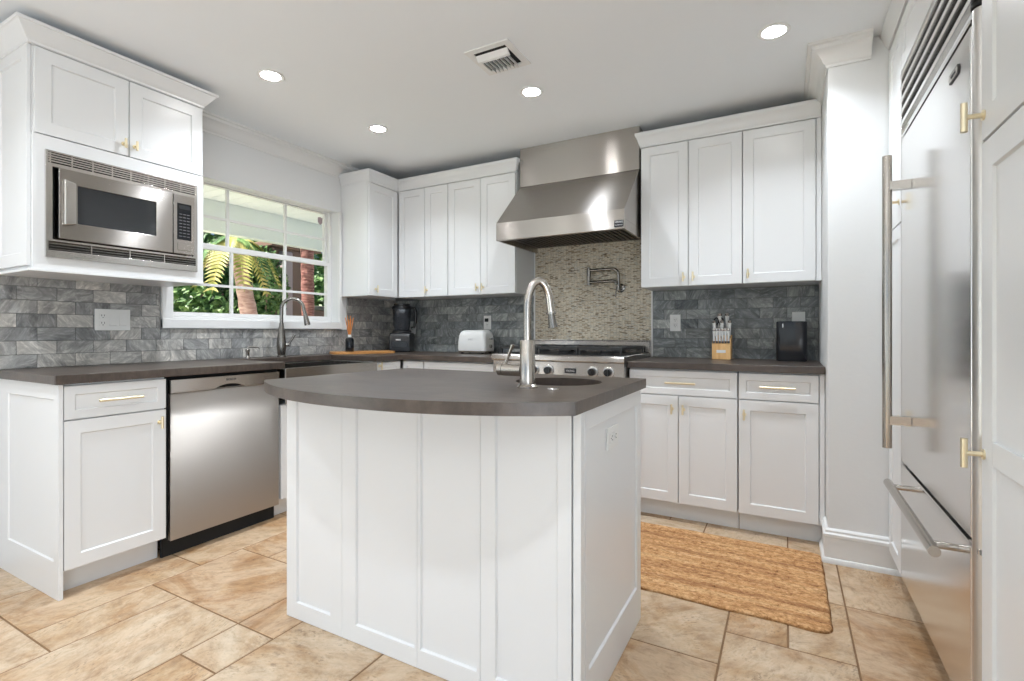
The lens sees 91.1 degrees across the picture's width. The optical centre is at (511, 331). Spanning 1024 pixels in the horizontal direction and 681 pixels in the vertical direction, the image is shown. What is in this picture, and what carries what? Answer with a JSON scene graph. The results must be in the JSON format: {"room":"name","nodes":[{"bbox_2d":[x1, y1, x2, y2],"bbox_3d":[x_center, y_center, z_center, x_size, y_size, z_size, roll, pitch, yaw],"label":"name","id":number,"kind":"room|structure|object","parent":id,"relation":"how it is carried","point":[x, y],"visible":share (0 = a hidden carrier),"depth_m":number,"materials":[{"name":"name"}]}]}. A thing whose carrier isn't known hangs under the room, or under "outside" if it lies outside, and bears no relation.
{"room":"kitchen","nodes":[
{"label":"kitchen","id":0,"kind":"room"},
{"bbox_2d":[0,132,394,369],"bbox_3d":[-2.870,-0.130,1.559,0.147,2.440,7.425,0,0,29],"label":"wall","id":1,"kind":"structure","parent":0,"point":[44,322],"depth_m":2.97,"materials":[{"name":"white paint"}]},
{"bbox_2d":[0,11,218,286],"bbox_3d":[-2.014,-0.785,2.526,0.426,1.050,0.836,0,0,29],"label":"upper cabinet","id":2,"kind":"object","parent":1,"relation":"attached to","point":[51,100],"depth_m":2.29,"materials":[{"name":"white paint"}]},
{"bbox_2d":[45,149,196,271],"bbox_3d":[-1.999,-0.557,2.526,0.390,0.466,0.638,0,0,29],"label":"microwave","id":3,"kind":"object","parent":2,"relation":"in","point":[95,211],"visible":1,"depth_m":2.39,"materials":[{"name":"silver metal"}]},
{"bbox_2d":[95,309,129,329],"bbox_3d":[-2.152,-0.063,2.711,0.008,0.114,0.163,0,0,29],"label":"switch plate","id":4,"kind":"object","parent":1,"relation":"attached to","point":[105,319],"visible":1,"depth_m":2.71,"materials":[{"name":"white plastic"}]},
{"bbox_2d":[99,313,106,318],"bbox_3d":[-2.172,-0.083,2.670,0.003,0.029,0.033,0,0,29],"label":"receptacle","id":5,"kind":"object","parent":4,"relation":"attached to","point":[101,315],"depth_m":2.67,"materials":[{"name":"white plastic"}]},
{"bbox_2d":[99,321,106,325],"bbox_3d":[-2.172,-0.043,2.670,0.003,0.029,0.033,0,0,29],"label":"receptacle","id":6,"kind":"object","parent":4,"relation":"attached to","point":[101,323],"depth_m":2.67,"materials":[{"name":"white plastic"}]},
{"bbox_2d":[109,314,116,325],"bbox_3d":[-2.150,-0.063,2.710,0.004,0.066,0.033,0,0,29],"label":"rocker switch","id":7,"kind":"object","parent":4,"relation":"attached to","point":[112,317],"depth_m":2.71,"materials":[{"name":"white plastic"}]},
{"bbox_2d":[119,314,126,325],"bbox_3d":[-2.128,-0.063,2.751,0.004,0.066,0.033,0,0,29],"label":"rocker switch","id":8,"kind":"object","parent":4,"relation":"attached to","point":[122,317],"depth_m":2.75,"materials":[{"name":"white plastic"}]},
{"bbox_2d":[0,281,388,369],"bbox_3d":[-1.735,-0.052,3.494,0.004,0.456,2.696,0,0,29],"label":"backsplash","id":9,"kind":"structure","parent":1,"relation":"attached to","point":[75,281],"depth_m":2.64,"materials":[{"name":"grey tile"}]},
{"bbox_2d":[161,180,341,328],"bbox_3d":[-1.774,-0.495,3.543,0.163,0.950,1.342,0,0,29],"label":"window","id":10,"kind":"structure","parent":1,"relation":"in","point":[260,252],"depth_m":3.56,"materials":[{"name":"white paint"}]},
{"bbox_2d":[203,110,360,177],"bbox_3d":[-2.774,-1.300,1.507,0.086,0.100,7.185,0,0,29],"label":"trim","id":11,"kind":"structure","parent":1,"relation":"attached to","point":[213,124],"depth_m":3.50,"materials":[{"name":"white paint"}]},
{"bbox_2d":[341,182,397,298],"bbox_3d":[-1.168,-0.743,4.172,0.344,0.915,0.331,0,0,29],"label":"upper cabinet","id":12,"kind":"object","parent":1,"relation":"attached to","point":[369,211],"visible":1,"depth_m":4.06,"materials":[{"name":"white paint"}]},
{"bbox_2d":[338,157,519,191],"bbox_3d":[-0.675,-1.228,3.894,1.466,0.092,0.380,0,0,29],"label":"crown molding","id":13,"kind":"structure","parent":12,"relation":"attached to","point":[510,165],"depth_m":3.99,"materials":[{"name":"white paint"}]},
{"bbox_2d":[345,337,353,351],"bbox_3d":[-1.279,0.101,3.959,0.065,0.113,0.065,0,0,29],"label":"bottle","id":14,"kind":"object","parent":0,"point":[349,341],"depth_m":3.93,"materials":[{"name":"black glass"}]},
{"bbox_2d":[0,0,890,178],"bbox_3d":[-0.951,-1.410,0.511,4.520,0.120,7.425,0,0,29],"label":"ceiling","id":15,"kind":"structure","parent":0,"point":[348,67],"depth_m":2.50,"materials":[{"name":"white paint"}]},
{"bbox_2d":[256,69,284,82],"bbox_3d":[-1.272,-1.346,2.650,0.136,0.006,0.136,0,0,29],"label":"recessed light","id":16,"kind":"object","parent":15,"relation":"in","point":[268,75],"visible":1,"depth_m":2.64,"materials":[{"name":"white paint"}]},
{"bbox_2d":[367,125,387,132],"bbox_3d":[-0.891,-1.346,3.342,0.136,0.006,0.136,0,0,29],"label":"recessed light","id":17,"kind":"object","parent":15,"relation":"in","point":[373,128],"visible":1,"depth_m":3.33,"materials":[{"name":"white"}]},
{"bbox_2d":[464,38,530,75],"bbox_3d":[-0.069,-1.335,2.475,0.244,0.030,0.244,0,0,29],"label":"ceiling vent","id":18,"kind":"object","parent":15,"relation":"in","point":[500,56],"visible":1,"depth_m":2.45,"materials":[{"name":"white metal"}]},
{"bbox_2d":[519,86,543,97],"bbox_3d":[0.110,-1.346,2.827,0.136,0.006,0.136,0,0,29],"label":"recessed light","id":19,"kind":"object","parent":15,"relation":"in","point":[529,91],"visible":1,"depth_m":2.82,"materials":[{"name":"white"}]},
{"bbox_2d":[757,22,790,40],"bbox_3d":[1.177,-1.346,2.258,0.136,0.006,0.136,0,0,29],"label":"recessed light","id":20,"kind":"object","parent":15,"relation":"in","point":[773,31],"visible":1,"depth_m":2.25,"materials":[{"name":"white"}]},
{"bbox_2d":[0,511,950,680],"bbox_3d":[-0.943,1.150,0.506,4.500,0.120,7.425,0,0,29],"label":"floor","id":21,"kind":"structure","parent":0,"point":[215,609],"depth_m":1.83,"materials":[{"name":"brown tile"}]},
{"bbox_2d":[0,377,165,600],"bbox_3d":[-1.990,0.653,2.347,0.649,0.874,0.406,0,0,29],"label":"base cabinet","id":22,"kind":"object","parent":21,"relation":"on","point":[83,465],"visible":0.92,"depth_m":2.19,"materials":[{"name":"white paint"}]},
{"bbox_2d":[0,351,495,384],"bbox_3d":[-1.094,0.195,3.137,1.452,0.038,2.688,0,0,29],"label":"countertop","id":23,"kind":"structure","parent":22,"relation":"on","point":[130,371],"depth_m":2.61,"materials":[{"name":"grey stone"}]},
{"bbox_2d":[245,346,259,357],"bbox_3d":[-1.720,0.136,3.331,0.091,0.081,0.036,0,0,-31],"label":"soap dispenser","id":24,"kind":"object","parent":23,"relation":"on","point":[247,350],"visible":0.97,"depth_m":3.31,"materials":[{"name":"silver metal"}]},
{"bbox_2d":[277,297,309,356],"bbox_3d":[-1.535,-0.033,3.535,0.219,0.419,0.062,0,0,-23],"label":"kitchen faucet","id":25,"kind":"object","parent":23,"relation":"on","point":[281,339],"visible":1,"depth_m":3.50,"materials":[{"name":"silver metal"}]},
{"bbox_2d":[274,360,376,403],"bbox_3d":[-1.344,0.318,3.366,0.470,0.208,0.748,0,0,29],"label":"sink","id":26,"kind":"object","parent":23,"relation":"in","point":[300,369],"visible":0.31,"depth_m":3.30,"materials":[{"name":"silver metal"}]},
{"bbox_2d":[329,350,394,353],"bbox_3d":[-1.202,0.167,4.058,0.510,0.018,0.230,0,0,-33],"label":"cutting board","id":27,"kind":"object","parent":23,"relation":"on","point":[369,351],"visible":0.96,"depth_m":3.99,"materials":[{"name":"brown wood"}]},
{"bbox_2d":[345,316,353,351],"bbox_3d":[-1.279,0.016,3.959,0.065,0.282,0.065,0,0,29],"label":"reed diffuser","id":28,"kind":"object","parent":27,"relation":"on","point":[349,341],"visible":1,"depth_m":3.94,"materials":[{"name":"black glass"}]},
{"bbox_2d":[389,303,416,351],"bbox_3d":[-0.941,-0.035,4.398,0.226,0.422,0.184,0,0,1],"label":"blender","id":29,"kind":"object","parent":23,"relation":"on","point":[401,339],"visible":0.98,"depth_m":4.33,"materials":[{"name":"black plastic"}]},
{"bbox_2d":[392,309,411,332],"bbox_3d":[-0.964,-0.093,4.400,0.165,0.206,0.165,0,0,29],"label":"jar","id":30,"kind":"object","parent":29,"relation":"on","point":[401,317],"depth_m":4.34,"materials":[{"name":"black plastic"}]},
{"bbox_2d":[458,330,493,353],"bbox_3d":[-0.282,0.081,4.045,0.282,0.190,0.169,0,0,29],"label":"toaster","id":31,"kind":"object","parent":23,"relation":"on","point":[470,341],"visible":1,"depth_m":3.97,"materials":[{"name":"white plastic"}]},
{"bbox_2d":[160,369,278,557],"bbox_3d":[-1.740,0.656,2.792,0.575,0.868,0.604,0,0,29],"label":"dishwasher","id":32,"kind":"object","parent":21,"relation":"on","point":[222,429],"visible":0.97,"depth_m":2.60,"materials":[{"name":"silver metal"}]},
{"bbox_2d":[274,399,286,514],"bbox_3d":[-1.398,0.760,3.391,0.602,0.660,0.766,0,0,29],"label":"base cabinet","id":33,"kind":"object","parent":21,"relation":"on","point":[281,507],"visible":0.12,"depth_m":2.95,"materials":[{"name":"white paint"}]},
{"bbox_2d":[321,360,399,369],"bbox_3d":[-1.146,0.653,3.853,0.602,0.874,0.274,0,0,29],"label":"base cabinet","id":34,"kind":"object","parent":21,"relation":"on","point":[394,364],"visible":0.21,"depth_m":3.73,"materials":[{"name":"white paint"}]},
{"bbox_2d":[403,360,425,368],"bbox_3d":[-0.611,0.653,4.048,0.210,0.874,0.580,0,0,29],"label":"base cabinet","id":35,"kind":"object","parent":21,"relation":"on","point":[406,363],"visible":0.1,"depth_m":3.79,"materials":[{"name":"white paint"}]},
{"bbox_2d":[424,361,492,371],"bbox_3d":[-0.261,0.653,3.837,0.602,0.874,0.616,0,0,29],"label":"base cabinet","id":36,"kind":"object","parent":21,"relation":"on","point":[445,365],"visible":0.05,"depth_m":3.59,"materials":[{"name":"white paint"}]},
{"bbox_2d":[287,390,640,680],"bbox_3d":[-0.186,0.654,1.925,1.199,0.872,0.639,0,0,29],"label":"kitchen island","id":37,"kind":"object","parent":21,"relation":"on","point":[448,547],"visible":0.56,"depth_m":1.59,"materials":[{"name":"white paint"}]},
{"bbox_2d":[264,368,645,415],"bbox_3d":[-0.251,0.199,1.829,1.245,0.035,0.926,0,0,29],"label":"island countertop","id":38,"kind":"structure","parent":37,"relation":"on","point":[403,390],"depth_m":1.54,"materials":[{"name":"grey stone"}]},
{"bbox_2d":[496,277,557,388],"bbox_3d":[0.046,0.002,1.636,0.202,0.357,0.084,0,0,12],"label":"bar faucet","id":39,"kind":"object","parent":38,"relation":"on","point":[525,369],"visible":1,"depth_m":1.62,"materials":[{"name":"silver metal"}]},
{"bbox_2d":[606,423,617,450],"bbox_3d":[0.324,0.338,1.614,0.008,0.071,0.115,0,0,29],"label":"outlet","id":40,"kind":"object","parent":37,"relation":"attached to","point":[611,432],"visible":1,"depth_m":1.60,"materials":[{"name":"white plastic"}]},
{"bbox_2d":[610,432,612,443],"bbox_3d":[0.317,0.338,1.596,0.003,0.033,0.029,0,0,29],"label":"receptacle","id":41,"kind":"object","parent":40,"relation":"attached to","point":[611,433],"depth_m":1.59,"materials":[{"name":"white plastic"}]},
{"bbox_2d":[614,430,616,441],"bbox_3d":[0.335,0.338,1.630,0.003,0.033,0.029,0,0,29],"label":"receptacle","id":42,"kind":"object","parent":40,"relation":"attached to","point":[615,431],"depth_m":1.63,"materials":[{"name":"white plastic"}]},
{"bbox_2d":[492,339,650,377],"bbox_3d":[0.410,0.575,3.428,0.901,1.030,0.728,0,0,29],"label":"range","id":43,"kind":"object","parent":21,"relation":"on","point":[602,358],"visible":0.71,"depth_m":3.17,"materials":[{"name":"silver metal"}]},
{"bbox_2d":[630,368,738,527],"bbox_3d":[1.090,0.653,3.099,0.592,0.874,0.616,0,0,29],"label":"base cabinet","id":44,"kind":"object","parent":21,"relation":"on","point":[690,418],"visible":0.8,"depth_m":2.84,"materials":[{"name":"white paint"}]},
{"bbox_2d":[628,357,824,373],"bbox_3d":[1.273,0.195,3.018,0.999,0.038,0.628,0,0,29],"label":"countertop","id":45,"kind":"structure","parent":44,"relation":"on","point":[684,363],"depth_m":2.79,"materials":[{"name":"grey stone"}]},
{"bbox_2d":[712,335,731,359],"bbox_3d":[1.345,0.099,3.218,0.110,0.154,0.112,0,0,29],"label":"knife block","id":46,"kind":"object","parent":45,"relation":"on","point":[723,351],"visible":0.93,"depth_m":3.17,"materials":[{"name":"brown wood"}]},
{"bbox_2d":[712,328,714,342],"bbox_3d":[1.279,0.026,3.187,0.018,0.096,0.031,0,0,29],"label":"kitchen knife","id":47,"kind":"object","parent":46,"relation":"in","point":[713,329],"visible":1,"depth_m":3.18,"materials":[{"name":"silver metal"}]},
{"bbox_2d":[712,320,715,337],"bbox_3d":[1.294,-0.014,3.215,0.035,0.116,0.022,0,0,-36],"label":"kitchen knife","id":48,"kind":"object","parent":46,"relation":"in","point":[713,321],"visible":0.66,"depth_m":3.21,"materials":[{"name":"silver metal"}]},
{"bbox_2d":[715,328,717,342],"bbox_3d":[1.294,0.026,3.179,0.018,0.096,0.031,0,0,29],"label":"kitchen knife","id":49,"kind":"object","parent":46,"relation":"in","point":[716,329],"visible":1,"depth_m":3.17,"materials":[{"name":"silver metal"}]},
{"bbox_2d":[714,317,723,327],"bbox_3d":[1.332,-0.041,3.240,0.062,0.102,0.012,0,0,29],"label":"scissors","id":50,"kind":"object","parent":46,"relation":"in","point":[717,324],"visible":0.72,"depth_m":3.24,"materials":[{"name":"silver metal"}]},
{"bbox_2d":[718,328,720,342],"bbox_3d":[1.309,0.026,3.170,0.018,0.096,0.031,0,0,29],"label":"kitchen knife","id":51,"kind":"object","parent":46,"relation":"in","point":[719,329],"visible":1,"depth_m":3.17,"materials":[{"name":"silver metal"}]},
{"bbox_2d":[717,313,721,327],"bbox_3d":[1.340,-0.049,3.244,0.029,0.145,0.037,0,0,11],"label":"kitchen knife","id":52,"kind":"object","parent":46,"relation":"in","point":[719,315],"visible":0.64,"depth_m":3.23,"materials":[{"name":"silver metal"}]},
{"bbox_2d":[720,320,723,337],"bbox_3d":[1.334,-0.015,3.196,0.023,0.116,0.034,0,0,15],"label":"kitchen knife","id":53,"kind":"object","parent":46,"relation":"in","point":[721,321],"visible":0.61,"depth_m":3.19,"materials":[{"name":"silver metal"}]},
{"bbox_2d":[721,328,723,342],"bbox_3d":[1.324,0.026,3.162,0.018,0.096,0.031,0,0,29],"label":"kitchen knife","id":54,"kind":"object","parent":46,"relation":"in","point":[722,329],"visible":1,"depth_m":3.16,"materials":[{"name":"silver metal"}]},
{"bbox_2d":[724,328,726,342],"bbox_3d":[1.339,0.026,3.154,0.018,0.096,0.031,0,0,29],"label":"kitchen knife","id":55,"kind":"object","parent":46,"relation":"in","point":[725,329],"visible":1,"depth_m":3.15,"materials":[{"name":"silver metal"}]},
{"bbox_2d":[725,313,729,327],"bbox_3d":[1.378,-0.049,3.223,0.029,0.145,0.037,0,0,11],"label":"kitchen knife","id":56,"kind":"object","parent":46,"relation":"in","point":[726,314],"visible":0.59,"depth_m":3.21,"materials":[{"name":"silver metal"}]},
{"bbox_2d":[727,328,729,342],"bbox_3d":[1.355,0.026,3.146,0.018,0.096,0.031,0,0,29],"label":"kitchen knife","id":57,"kind":"object","parent":46,"relation":"in","point":[728,329],"visible":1,"depth_m":3.14,"materials":[{"name":"silver metal"}]},
{"bbox_2d":[728,320,731,335],"bbox_3d":[1.374,-0.015,3.176,0.022,0.116,0.035,0,0,3],"label":"kitchen knife","id":58,"kind":"object","parent":46,"relation":"in","point":[729,321],"visible":0.67,"depth_m":3.17,"materials":[{"name":"silver metal"}]},
{"bbox_2d":[776,321,806,361],"bbox_3d":[1.671,0.058,3.006,0.162,0.236,0.124,0,0,29],"label":"canister","id":59,"kind":"object","parent":45,"relation":"on","point":[791,336],"visible":0.98,"depth_m":2.95,"materials":[{"name":"black"}]},
{"bbox_2d":[641,522,832,633],"bbox_3d":[0.803,1.081,2.408,1.202,0.015,0.756,0,0,29],"label":"jute rug","id":60,"kind":"object","parent":21,"relation":"on","point":[779,584],"visible":0.67,"depth_m":2.21,"materials":[{"name":"beige wicker"}]},
{"bbox_2d":[739,372,824,541],"bbox_3d":[1.528,0.653,2.860,0.398,0.874,0.616,0,0,29],"label":"base cabinet","id":61,"kind":"object","parent":21,"relation":"on","point":[782,415],"visible":0.96,"depth_m":2.63,"materials":[{"name":"white paint"}]},
{"bbox_2d":[889,22,904,574],"bbox_3d":[1.891,-0.090,2.013,0.660,2.360,0.278,0,0,29],"label":"panel","id":62,"kind":"object","parent":21,"relation":"on","point":[895,462],"visible":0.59,"depth_m":2.17,"materials":[{"name":"white paint"}]},
{"bbox_2d":[882,0,984,680],"bbox_3d":[1.575,0.026,1.483,0.708,2.128,0.946,0,0,29],"label":"refrigerator","id":63,"kind":"object","parent":21,"relation":"on","point":[939,501],"visible":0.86,"depth_m":1.50,"materials":[{"name":"silver metal"}]},
{"bbox_2d":[901,0,933,71],"bbox_3d":[1.613,-1.157,1.462,0.620,0.226,0.947,0,0,29],"label":"upper cabinet","id":64,"kind":"object","parent":63,"relation":"on","point":[915,14],"visible":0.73,"depth_m":1.88,"materials":[{"name":"white paint"}]},
{"bbox_2d":[960,0,1023,680],"bbox_3d":[1.217,-0.090,0.781,0.663,2.360,0.618,0,0,29],"label":"pantry cabinet","id":65,"kind":"object","parent":21,"relation":"on","point":[1001,116],"visible":1,"depth_m":1.09,"materials":[{"name":"white paint"}]},
{"bbox_2d":[880,0,907,50],"bbox_3d":[1.253,-1.309,1.467,0.047,0.074,1.852,0,0,29],"label":"crown molding","id":66,"kind":"structure","parent":65,"relation":"attached to","point":[896,9],"depth_m":2.11,"materials":[{"name":"white paint"}]},
{"bbox_2d":[395,192,818,368],"bbox_3d":[0.857,-0.130,3.676,4.380,2.440,0.136,0,0,29],"label":"wall","id":67,"kind":"structure","parent":0,"point":[583,312],"depth_m":3.67,"materials":[{"name":"white paint"}]},
{"bbox_2d":[409,321,415,333],"bbox_3d":[-0.905,-0.035,4.566,0.071,0.115,0.008,0,0,29],"label":"outlet","id":68,"kind":"object","parent":67,"relation":"attached to","point":[413,330],"visible":0.54,"depth_m":4.56,"materials":[{"name":"white plastic"}]},
{"bbox_2d":[399,184,463,299],"bbox_3d":[-0.670,-0.743,4.252,0.512,0.915,0.344,0,0,29],"label":"upper cabinet","id":69,"kind":"object","parent":67,"relation":"attached to","point":[423,212],"visible":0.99,"depth_m":4.12,"materials":[{"name":"white paint"}]},
{"bbox_2d":[484,316,490,328],"bbox_3d":[-0.205,-0.075,4.184,0.071,0.115,0.008,0,0,29],"label":"outlet","id":70,"kind":"object","parent":67,"relation":"attached to","point":[487,325],"visible":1,"depth_m":4.18,"materials":[{"name":"white plastic"}]},
{"bbox_2d":[448,170,533,297],"bbox_3d":[-0.176,-0.743,3.982,0.610,0.915,0.344,0,0,29],"label":"upper cabinet","id":71,"kind":"object","parent":67,"relation":"attached to","point":[479,265],"visible":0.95,"depth_m":3.87,"materials":[{"name":"white paint"}]},
{"bbox_2d":[496,126,642,253],"bbox_3d":[0.430,-0.982,3.477,0.886,0.733,0.635,0,0,29],"label":"range hood","id":72,"kind":"object","parent":67,"relation":"attached to","point":[587,189],"visible":0.98,"depth_m":3.37,"materials":[{"name":"silver metal"}]},
{"bbox_2d":[587,267,624,296],"bbox_3d":[0.676,-0.360,3.652,0.270,0.227,0.091,0,0,29],"label":"pot filler","id":73,"kind":"object","parent":67,"relation":"attached to","point":[620,288],"visible":1,"depth_m":3.63,"materials":[{"name":"silver metal"}]},
{"bbox_2d":[395,284,818,359],"bbox_3d":[0.392,-0.067,3.868,3.364,0.486,0.004,0,0,29],"label":"backsplash","id":74,"kind":"structure","parent":67,"relation":"attached to","point":[396,299],"depth_m":3.37,"materials":[{"name":"grey tile"}]},
{"bbox_2d":[670,314,680,330],"bbox_3d":[1.123,-0.060,3.458,0.071,0.115,0.008,0,0,29],"label":"outlet","id":75,"kind":"object","parent":67,"relation":"attached to","point":[675,320],"visible":1,"depth_m":3.46,"materials":[{"name":"white plastic"}]},
{"bbox_2d":[641,131,745,290],"bbox_3d":[1.168,-0.748,3.248,0.601,0.925,0.344,0,0,29],"label":"upper cabinet","id":76,"kind":"object","parent":67,"relation":"attached to","point":[692,190],"visible":0.98,"depth_m":3.12,"materials":[{"name":"white paint"}]},
{"bbox_2d":[635,99,820,148],"bbox_3d":[1.258,-1.238,3.029,1.032,0.092,0.045,0,0,29],"label":"crown molding","id":77,"kind":"structure","parent":76,"relation":"attached to","point":[810,109],"depth_m":2.99,"materials":[{"name":"white paint"}]},
{"bbox_2d":[743,117,820,287],"bbox_3d":[1.609,-0.748,3.007,0.399,0.925,0.344,0,0,29],"label":"upper cabinet","id":78,"kind":"object","parent":67,"relation":"attached to","point":[782,163],"visible":1,"depth_m":2.89,"materials":[{"name":"white paint"}]},
{"bbox_2d":[792,312,804,320],"bbox_3d":[1.771,-0.065,3.106,0.071,0.115,0.005,0,0,29],"label":"blank plate","id":79,"kind":"object","parent":67,"relation":"attached to","point":[796,316],"visible":0.48,"depth_m":3.10,"materials":[{"name":"white plastic"}]},
{"bbox_2d":[819,36,889,536],"bbox_3d":[2.075,-0.130,2.513,0.888,2.440,0.770,0,0,29],"label":"wall pier","id":80,"kind":"object","parent":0,"point":[855,105],"visible":0.13,"depth_m":2.34,"materials":[{"name":"white paint"}]},
{"bbox_2d":[803,28,873,108],"bbox_3d":[1.700,-1.300,2.669,0.254,0.100,0.856,0,0,29],"label":"trim","id":81,"kind":"structure","parent":80,"relation":"attached to","point":[854,47],"depth_m":2.35,"materials":[{"name":"white paint"}]},
{"bbox_2d":[819,516,901,576],"bbox_3d":[1.666,1.010,2.408,0.324,0.160,0.246,0,0,29],"label":"baseboard","id":82,"kind":"object","parent":80,"relation":"attached to","point":[864,551],"visible":0.68,"depth_m":2.32,"materials":[{"name":"white paint"}]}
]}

